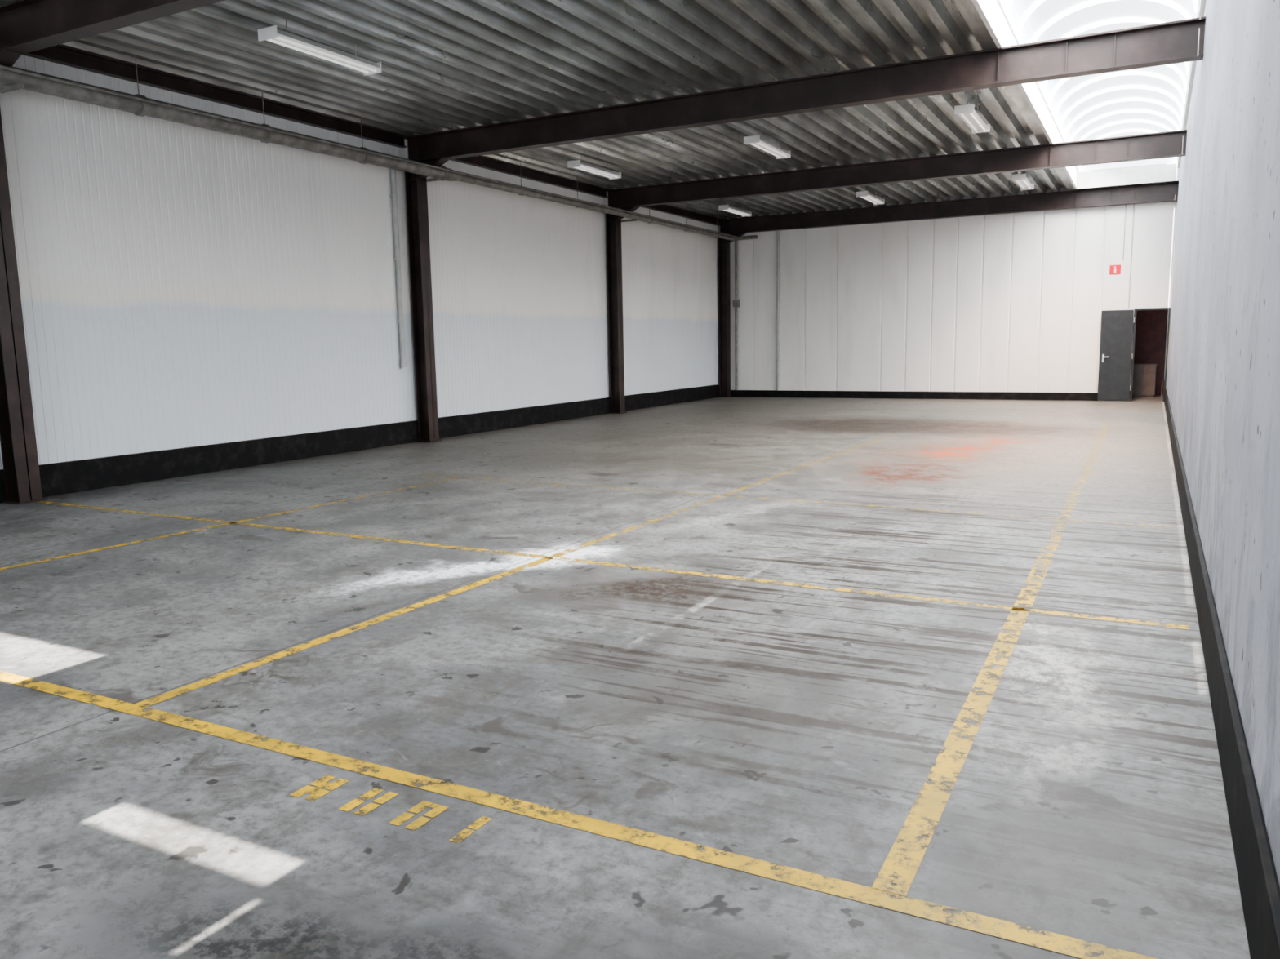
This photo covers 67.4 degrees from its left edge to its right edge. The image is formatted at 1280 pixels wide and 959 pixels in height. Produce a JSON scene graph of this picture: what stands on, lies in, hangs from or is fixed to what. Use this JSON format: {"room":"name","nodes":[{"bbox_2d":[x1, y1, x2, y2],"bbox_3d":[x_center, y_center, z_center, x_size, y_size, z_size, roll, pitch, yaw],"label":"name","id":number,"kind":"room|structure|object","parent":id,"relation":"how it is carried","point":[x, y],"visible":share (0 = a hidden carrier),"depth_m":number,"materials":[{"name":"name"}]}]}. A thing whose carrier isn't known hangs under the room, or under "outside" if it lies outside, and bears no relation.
{"room":"empty warehouse","nodes":[
{"label":"empty warehouse","id":0,"kind":"room"},
{"bbox_2d":[0,54,720,469],"bbox_3d":[-4.497,-3.008,14.993,0.200,5.080,28.800,3,9,28],"label":"wall","id":1,"kind":"structure","parent":0,"point":[182,286],"depth_m":13.62,"materials":[{"name":"white metal"}]},
{"bbox_2d":[0,384,719,503],"bbox_3d":[-4.344,-0.666,15.268,0.050,0.360,28.800,3,9,28],"label":"baseboard","id":2,"kind":"structure","parent":1,"relation":"attached to","point":[69,477],"depth_m":13.91,"materials":[{"name":"black paint"}]},
{"bbox_2d":[22,44,720,226],"bbox_3d":[-4.422,-5.323,14.530,0.110,0.170,28.460,3,9,28],"label":"beam","id":3,"kind":"structure","parent":1,"relation":"attached to","point":[58,54],"depth_m":13.24,"materials":[{"name":"black metal"}]},
{"bbox_2d":[389,168,406,367],"bbox_3d":[-3.947,-3.462,15.659,0.107,3.230,0.100,3,9,28],"label":"downpipe","id":4,"kind":"object","parent":1,"relation":"attached to","point":[403,363],"visible":0.88,"depth_m":15.63,"materials":[{"name":"plastic"}]},
{"bbox_2d":[0,55,757,240],"bbox_3d":[-3.818,-5.047,14.289,0.890,0.710,28.550,3,9,28],"label":"ceiling pipe","id":5,"kind":"object","parent":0,"point":[15,78],"depth_m":12.65,"materials":[{"name":"grey metal"}]},
{"bbox_2d":[0,0,1179,219],"bbox_3d":[0.551,-5.282,11.945,11.530,0.300,29.000,3,9,28],"label":"ceiling","id":6,"kind":"structure","parent":0,"point":[446,64],"depth_m":11.99,"materials":[{"name":"metal"}]},
{"bbox_2d":[257,18,382,75],"bbox_3d":[-3.473,-4.759,10.515,0.270,0.265,1.530,3,9,28],"label":"fluorescent light fixture","id":7,"kind":"object","parent":6,"relation":"hanging from","point":[272,33],"visible":1,"depth_m":10.40,"materials":[{"name":"white paint"}]},
{"bbox_2d":[567,155,621,179],"bbox_3d":[-0.840,-5.873,17.977,0.270,0.265,1.530,3,9,28],"label":"fluorescent light fixture","id":8,"kind":"object","parent":6,"relation":"hanging from","point":[577,164],"visible":0.95,"depth_m":17.85,"materials":[{"name":"white paint"}]},
{"bbox_2d":[718,200,751,217],"bbox_3d":[2.386,-6.794,24.007,0.270,0.265,1.530,3,9,28],"label":"fluorescent light fixture","id":9,"kind":"object","parent":6,"relation":"hanging from","point":[728,208],"visible":0.97,"depth_m":23.85,"materials":[{"name":"white paint"}]},
{"bbox_2d":[743,128,791,159],"bbox_3d":[2.160,-5.671,16.174,0.270,0.265,1.530,3,9,28],"label":"fluorescent light fixture","id":10,"kind":"object","parent":6,"relation":"hanging from","point":[755,140],"visible":1,"depth_m":16.03,"materials":[{"name":"white paint"}]},
{"bbox_2d":[856,186,884,204],"bbox_3d":[5.342,-6.594,22.227,0.270,0.265,1.530,3,9,28],"label":"fluorescent light fixture","id":11,"kind":"object","parent":6,"relation":"hanging from","point":[864,194],"visible":0.98,"depth_m":22.09,"materials":[{"name":"white paint"}]},
{"bbox_2d":[954,100,990,133],"bbox_3d":[4.980,-5.463,14.354,0.270,0.265,1.530,3,9,28],"label":"fluorescent light fixture","id":12,"kind":"object","parent":6,"relation":"hanging from","point":[966,113],"visible":0.92,"depth_m":14.21,"materials":[{"name":"white paint"}]},
{"bbox_2d":[1011,171,1034,190],"bbox_3d":[8.115,-6.372,20.319,0.270,0.265,1.530,3,9,28],"label":"fluorescent light fixture","id":13,"kind":"object","parent":6,"relation":"hanging from","point":[1020,179],"visible":0.97,"depth_m":20.18,"materials":[{"name":"white paint"}]},
{"bbox_2d":[971,0,1205,189],"bbox_3d":[4.462,-5.371,9.587,2.229,1.020,28.360,3,9,28],"label":"skylight","id":14,"kind":"object","parent":6,"relation":"attached to","point":[1147,100],"visible":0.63,"depth_m":16.29,"materials":[{"name":"white plastic"}]},
{"bbox_2d":[0,395,1250,958],"bbox_3d":[1.324,-0.299,13.951,11.930,0.200,32.300,3,9,28],"label":"floor","id":15,"kind":"structure","parent":0,"point":[802,728],"depth_m":4.38,"materials":[{"name":"concrete"}]},
{"bbox_2d":[0,108,47,504],"bbox_3d":[-6.754,-2.026,10.171,0.285,4.580,0.300,3,9,28],"label":"steel column","id":16,"kind":"structure","parent":15,"relation":"on","point":[18,443],"depth_m":10.27,"materials":[{"name":"brown metal"}]},
{"bbox_2d":[0,0,224,70],"bbox_3d":[-1.944,-4.086,7.283,11.278,0.660,0.200,3,9,28],"label":"roof beam","id":17,"kind":"structure","parent":16,"relation":"on","point":[26,26],"depth_m":9.11,"materials":[{"name":"metal"}]},
{"bbox_2d":[289,775,491,843],"bbox_3d":[-0.886,1.149,3.373,0.770,0.001,0.180,3,9,28],"label":"floor marking","id":18,"kind":"object","parent":15,"relation":"on","point":[315,794],"depth_m":3.38,"materials":[{"name":"yellow paint"}]},
{"bbox_2d":[404,160,442,442],"bbox_3d":[-3.622,-2.919,16.026,0.285,4.580,0.300,3,9,28],"label":"steel column","id":19,"kind":"structure","parent":15,"relation":"on","point":[416,196],"depth_m":16.01,"materials":[{"name":"brown metal"}]},
{"bbox_2d":[404,16,1205,178],"bbox_3d":[1.188,-4.980,13.137,11.278,0.660,0.200,3,9,28],"label":"roof beam","id":20,"kind":"structure","parent":19,"relation":"on","point":[1181,41],"depth_m":12.35,"materials":[{"name":"brown metal"}]},
{"bbox_2d":[0,424,1188,958],"bbox_3d":[0.459,-0.116,12.060,10.981,0.001,16.463,3,9,28],"label":"floor marking","id":21,"kind":"object","parent":15,"relation":"on","point":[933,801],"depth_m":3.52,"materials":[{"name":"yellow paint"}]},
{"bbox_2d":[605,207,626,413],"bbox_3d":[-0.536,-3.800,21.793,0.285,4.580,0.300,3,9,28],"label":"steel column","id":22,"kind":"structure","parent":15,"relation":"on","point":[614,251],"depth_m":21.79,"materials":[{"name":"brown metal"}]},
{"bbox_2d":[606,129,1186,219],"bbox_3d":[4.274,-5.860,18.905,11.278,0.660,0.200,3,9,28],"label":"roof beam","id":23,"kind":"structure","parent":22,"relation":"on","point":[1171,144],"depth_m":18.33,"materials":[{"name":"brown metal"}]},
{"bbox_2d":[718,233,732,397],"bbox_3d":[2.428,-4.646,27.333,0.285,4.580,0.300,3,9,28],"label":"steel column","id":24,"kind":"structure","parent":15,"relation":"on","point":[723,246],"depth_m":27.33,"materials":[{"name":"brown metal"}]},
{"bbox_2d":[719,182,1178,243],"bbox_3d":[7.257,-6.711,24.480,11.278,0.660,0.200,3,9,28],"label":"roof beam","id":25,"kind":"structure","parent":24,"relation":"on","point":[1161,192],"depth_m":24.04,"materials":[{"name":"brown metal"}]},
{"bbox_2d":[1132,363,1157,397],"bbox_3d":[12.728,-2.528,24.446,0.740,0.830,0.540,3,9,28],"label":"base cabinet","id":26,"kind":"object","parent":15,"relation":"on","point":[1144,374],"visible":0.73,"depth_m":24.18,"materials":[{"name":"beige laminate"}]},
{"bbox_2d":[726,162,1177,400],"bbox_3d":[7.374,-4.836,24.956,11.330,5.450,0.200,3,9,28],"label":"wall","id":27,"kind":"structure","parent":0,"point":[1011,302],"depth_m":24.62,"materials":[{"name":"white metal"}]},
{"bbox_2d":[733,240,739,390],"bbox_3d":[2.740,-4.648,27.275,0.160,4.210,0.130,3,9,28],"label":"downpipe","id":28,"kind":"object","parent":27,"relation":"attached to","point":[735,302],"visible":1,"depth_m":27.21,"materials":[{"name":"grey metal"}]},
{"bbox_2d":[775,230,781,391],"bbox_3d":[3.843,-4.677,26.703,0.120,4.390,0.090,3,9,28],"label":"downpipe","id":29,"kind":"object","parent":27,"relation":"attached to","point":[778,273],"visible":1,"depth_m":26.69,"materials":[{"name":"plastic"}]},
{"bbox_2d":[730,390,1097,400],"bbox_3d":[6.747,-2.252,25.548,9.830,0.190,0.040,3,9,28],"label":"baseboard","id":30,"kind":"structure","parent":27,"relation":"attached to","point":[764,393],"depth_m":25.16,"materials":[{"name":"black paint"}]},
{"bbox_2d":[1109,264,1120,275],"bbox_3d":[11.252,-4.969,22.732,0.240,0.220,0.044,3,9,28],"label":"fire extinguisher sign","id":31,"kind":"object","parent":27,"relation":"attached to","point":[1113,269],"visible":1,"depth_m":22.73,"materials":[{"name":"red plastic"}]},
{"bbox_2d":[1122,204,1134,307],"bbox_3d":[11.459,-5.402,22.552,0.194,2.700,0.024,3,9,28],"label":"conduit","id":32,"kind":"object","parent":27,"relation":"attached to","point":[1134,204],"visible":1,"depth_m":22.53,"materials":[{"name":"plastic"}]},
{"bbox_2d":[1129,317,1134,391],"bbox_3d":[11.657,-2.968,22.747,0.036,1.720,0.092,3,9,28],"label":"hinges","id":33,"kind":"object","parent":27,"relation":"attached to","point":[1133,317],"visible":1,"depth_m":22.72,"materials":[{"name":"metal"}]},
{"bbox_2d":[1129,307,1170,401],"bbox_3d":[12.063,-2.951,22.717,0.750,2.180,0.230,3,9,28],"label":"frame","id":34,"kind":"object","parent":27,"relation":"attached to","point":[1148,308],"visible":0.95,"depth_m":22.55,"materials":[{"name":"paint"}]},
{"bbox_2d":[1097,309,1133,400],"bbox_3d":[11.328,-2.955,22.878,0.680,2.130,0.045,3,9,28],"label":"leaf","id":35,"kind":"object","parent":34,"relation":"attached to","point":[1117,326],"visible":1,"depth_m":22.85,"materials":[{"name":"paint"}]},
{"bbox_2d":[1133,310,1168,395],"bbox_3d":[12.746,-3.338,23.855,3.400,2.600,2.500,3,9,28],"label":"wall","id":36,"kind":"structure","parent":0,"point":[1151,325],"depth_m":24.87,"materials":[{"name":"brown"}]},
{"bbox_2d":[1166,0,1279,888],"bbox_3d":[5.712,-2.611,9.591,0.250,5.450,29.200,3,9,28],"label":"wall","id":37,"kind":"structure","parent":0,"point":[1223,380],"depth_m":4.26,"materials":[{"name":"metal"}]},
{"bbox_2d":[1164,388,1279,958],"bbox_3d":[5.635,-0.070,10.020,0.030,0.300,28.800,3,9,28],"label":"baseboard","id":38,"kind":"structure","parent":37,"relation":"attached to","point":[1260,890],"depth_m":3.08,"materials":[{"name":"black paint"}]}
]}

